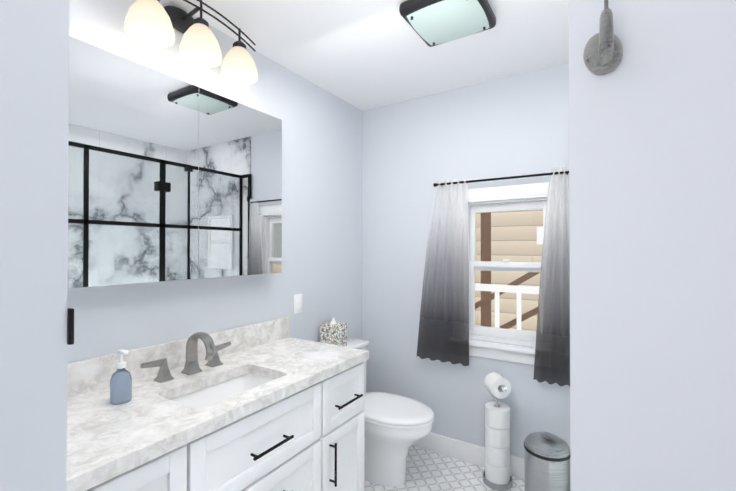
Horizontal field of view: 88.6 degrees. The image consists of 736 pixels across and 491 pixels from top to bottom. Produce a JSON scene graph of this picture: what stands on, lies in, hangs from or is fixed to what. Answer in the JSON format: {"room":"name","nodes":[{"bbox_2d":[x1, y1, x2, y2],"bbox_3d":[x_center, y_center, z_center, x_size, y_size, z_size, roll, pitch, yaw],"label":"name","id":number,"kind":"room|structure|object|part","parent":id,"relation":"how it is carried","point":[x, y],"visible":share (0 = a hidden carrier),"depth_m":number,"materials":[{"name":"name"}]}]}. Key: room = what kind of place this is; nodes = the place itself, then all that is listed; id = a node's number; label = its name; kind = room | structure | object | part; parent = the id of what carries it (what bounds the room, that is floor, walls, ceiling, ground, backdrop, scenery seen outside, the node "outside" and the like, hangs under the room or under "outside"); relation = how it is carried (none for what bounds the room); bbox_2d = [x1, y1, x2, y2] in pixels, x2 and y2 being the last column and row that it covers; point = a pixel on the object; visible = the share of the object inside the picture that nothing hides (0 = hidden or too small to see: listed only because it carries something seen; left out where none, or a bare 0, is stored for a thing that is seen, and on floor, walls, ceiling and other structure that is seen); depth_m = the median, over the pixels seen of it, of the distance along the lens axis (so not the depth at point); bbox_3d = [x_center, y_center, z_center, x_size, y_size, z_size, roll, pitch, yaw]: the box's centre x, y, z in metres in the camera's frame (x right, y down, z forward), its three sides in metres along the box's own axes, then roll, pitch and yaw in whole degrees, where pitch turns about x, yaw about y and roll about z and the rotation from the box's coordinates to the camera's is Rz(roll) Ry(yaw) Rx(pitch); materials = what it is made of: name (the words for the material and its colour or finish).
{"room":"bathroom","nodes":[
{"label":"bathroom","id":0,"kind":"room"},
{"bbox_2d":[0,0,68,490],"bbox_3d":[-1.231,0.159,0.194,0.840,2.400,1.490,0,-1,32],"label":"wall","id":1,"kind":"structure","parent":0,"point":[34,84],"depth_m":0.56,"materials":[{"name":"white paint"}]},
{"bbox_2d":[67,308,73,344],"bbox_3d":[-0.477,0.129,0.604,0.018,0.057,0.007,0,-1,32],"label":"latch","id":2,"kind":"object","parent":1,"relation":"attached to","point":[70,326],"visible":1,"depth_m":0.60,"materials":[{"name":"black metal"}]},
{"bbox_2d":[67,0,361,362],"bbox_3d":[-1.060,0.168,1.359,0.120,2.400,3.840,0,-1,32],"label":"wall","id":3,"kind":"structure","parent":0,"point":[321,273],"depth_m":2.12,"materials":[{"name":"white paint"}]},
{"bbox_2d":[68,36,281,287],"bbox_3d":[-0.759,-0.265,1.621,0.105,0.810,0.964,0,-1,32],"label":"mirror","id":4,"kind":"object","parent":3,"relation":"attached to","point":[170,178],"visible":0.76,"depth_m":1.46,"materials":[{"name":"white mirror"}]},
{"bbox_2d":[67,317,288,396],"bbox_3d":[-0.805,0.463,1.622,0.020,0.114,1.286,0,-1,32],"label":"backsplash","id":5,"kind":"structure","parent":3,"relation":"attached to","point":[87,375],"depth_m":1.53,"materials":[{"name":"white stone"}]},
{"bbox_2d":[124,0,257,85],"bbox_3d":[-0.717,-0.896,1.576,0.230,0.252,0.602,0,-1,32],"label":"sconce","id":6,"kind":"object","parent":3,"relation":"attached to","point":[182,21],"depth_m":1.53,"materials":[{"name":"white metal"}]},
{"bbox_3d":[-0.694,-0.838,1.561,0.175,0.135,0.566,0,-1,32],"label":"vanity sconce shade","id":7,"kind":"part","parent":6,"relation":"part of","materials":[{"name":"white glass"}]},
{"bbox_2d":[294,294,301,313],"bbox_3d":[-0.416,0.348,2.252,0.008,0.115,0.070,0,-1,32],"label":"electrical outlet plate","id":8,"kind":"object","parent":3,"relation":"attached to","point":[297,303],"visible":1,"depth_m":2.25,"materials":[{"name":"white plastic"}]},
{"bbox_2d":[166,0,568,110],"bbox_3d":[0.025,-1.087,0.680,2.690,0.100,3.840,0,-1,32],"label":"ceiling","id":9,"kind":"structure","parent":0,"point":[362,55],"depth_m":1.93,"materials":[{"name":"white paint"}]},
{"bbox_2d":[399,0,495,46],"bbox_3d":[0.353,-0.995,1.644,0.330,0.068,0.330,0,-1,32],"label":"ceiling light","id":10,"kind":"object","parent":9,"relation":"attached to","point":[431,23],"visible":1,"depth_m":1.61,"materials":[{"name":"white glass"}]},
{"bbox_2d":[364,445,524,490],"bbox_3d":[0.025,1.413,0.661,2.690,0.100,3.840,0,-1,32],"label":"floor","id":11,"kind":"structure","parent":0,"point":[427,470],"depth_m":2.25,"materials":[{"name":"tile"}]},
{"bbox_2d":[70,357,368,490],"bbox_3d":[-0.567,0.964,1.467,0.584,0.810,1.260,0,-1,32],"label":"bathroom vanity","id":12,"kind":"object","parent":11,"relation":"on","point":[270,405],"depth_m":1.38,"materials":[{"name":"white painted wood"},{"name":"marble"},{"name":"black metal"}]},
{"bbox_2d":[66,337,368,490],"bbox_3d":[-0.576,0.539,1.477,0.562,0.040,1.286,0,-1,32],"label":"countertop","id":13,"kind":"structure","parent":12,"relation":"on","point":[103,437],"depth_m":1.23,"materials":[{"name":"white stone"}]},
{"bbox_2d":[110,349,131,404],"bbox_3d":[-0.818,0.431,1.251,0.065,0.171,0.062,0,-1,32],"label":"soap bottle","id":14,"kind":"object","parent":13,"relation":"on","point":[121,385],"visible":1,"depth_m":1.23,"materials":[{"name":"blue plastic"}]},
{"bbox_2d":[141,332,230,382],"bbox_3d":[-0.680,0.433,1.518,0.166,0.171,0.392,0,-1,32],"label":"faucet","id":15,"kind":"object","parent":13,"relation":"on","point":[192,367],"visible":1,"depth_m":1.51,"materials":[{"name":"silver metal"}]},
{"bbox_2d":[174,369,265,404],"bbox_3d":[-0.532,0.618,1.423,0.266,0.144,0.426,0,-1,32],"label":"sink","id":16,"kind":"object","parent":13,"relation":"in","point":[216,389],"depth_m":1.55,"materials":[{"name":"white ceramic"}]},
{"bbox_2d":[345,338,433,485],"bbox_3d":[0.045,1.007,2.285,0.739,0.737,0.420,0,-1,32],"label":"toilet","id":17,"kind":"object","parent":11,"relation":"on","point":[396,426],"visible":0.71,"depth_m":2.15,"materials":[{"name":"white ceramic"}]},
{"bbox_2d":[320,318,346,346],"bbox_3d":[-0.220,0.551,2.395,0.125,0.184,0.125,0,-1,32],"label":"tissue box","id":18,"kind":"object","parent":17,"relation":"on","point":[333,332],"visible":0.83,"depth_m":2.35,"materials":[{"name":"tile"}]},
{"bbox_2d":[483,372,512,490],"bbox_3d":[0.752,1.064,2.192,0.164,0.622,0.164,0,-1,32],"label":"toilet paper holder","id":19,"kind":"object","parent":11,"relation":"on","point":[497,476],"visible":1,"depth_m":2.14,"materials":[{"name":"white paper"}]},
{"bbox_2d":[524,432,569,490],"bbox_3d":[0.897,1.169,1.896,0.220,0.406,0.263,0,-1,32],"label":"trash can","id":20,"kind":"object","parent":11,"relation":"on","point":[547,460],"visible":0.98,"depth_m":1.84,"materials":[{"name":"silver metal"}]},
{"bbox_2d":[362,62,569,457],"bbox_3d":[1.022,0.175,2.241,2.450,2.400,0.120,0,-1,32],"label":"wall","id":21,"kind":"structure","parent":0,"point":[414,150],"depth_m":2.50,"materials":[{"name":"white paint"}]},
{"bbox_2d":[413,432,570,490],"bbox_3d":[0.552,1.317,2.450,1.424,0.120,0.014,0,-1,32],"label":"baseboard","id":22,"kind":"structure","parent":21,"relation":"attached to","point":[457,449],"depth_m":2.41,"materials":[{"name":"white wood"}]},
{"bbox_2d":[416,166,569,386],"bbox_3d":[0.734,0.167,2.303,0.945,1.202,0.082,0,-1,32],"label":"curtains","id":23,"kind":"object","parent":21,"relation":"attached to","point":[443,334],"visible":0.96,"depth_m":2.35,"materials":[{"name":"grey fabric"}]},
{"bbox_2d":[468,182,548,364],"bbox_3d":[0.848,0.168,2.313,0.690,1.055,0.145,0,-1,32],"label":"window","id":24,"kind":"structure","parent":21,"relation":"in","point":[513,336],"depth_m":2.32,"materials":[{"name":"white wood"}]},
{"bbox_2d":[569,0,735,490],"bbox_3d":[0.683,0.160,0.288,0.928,2.400,0.100,0,-1,32],"label":"wall","id":25,"kind":"structure","parent":0,"point":[652,174],"depth_m":0.45,"materials":[{"name":"white paint"}]},
{"bbox_2d":[583,0,622,74],"bbox_3d":[0.283,-0.261,0.456,0.043,0.093,0.050,0,-1,32],"label":"hook","id":26,"kind":"object","parent":25,"relation":"attached to","point":[603,52],"visible":1,"depth_m":0.46,"materials":[{"name":"grey metal"}]},
{"label":"outside","id":27,"kind":"structure","parent":0,"visible":0},
{"bbox_2d":[475,210,542,331],"bbox_3d":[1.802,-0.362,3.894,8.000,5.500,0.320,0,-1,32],"label":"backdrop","id":28,"kind":"structure","parent":27,"point":[490,278],"depth_m":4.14,"materials":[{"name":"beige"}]}
]}

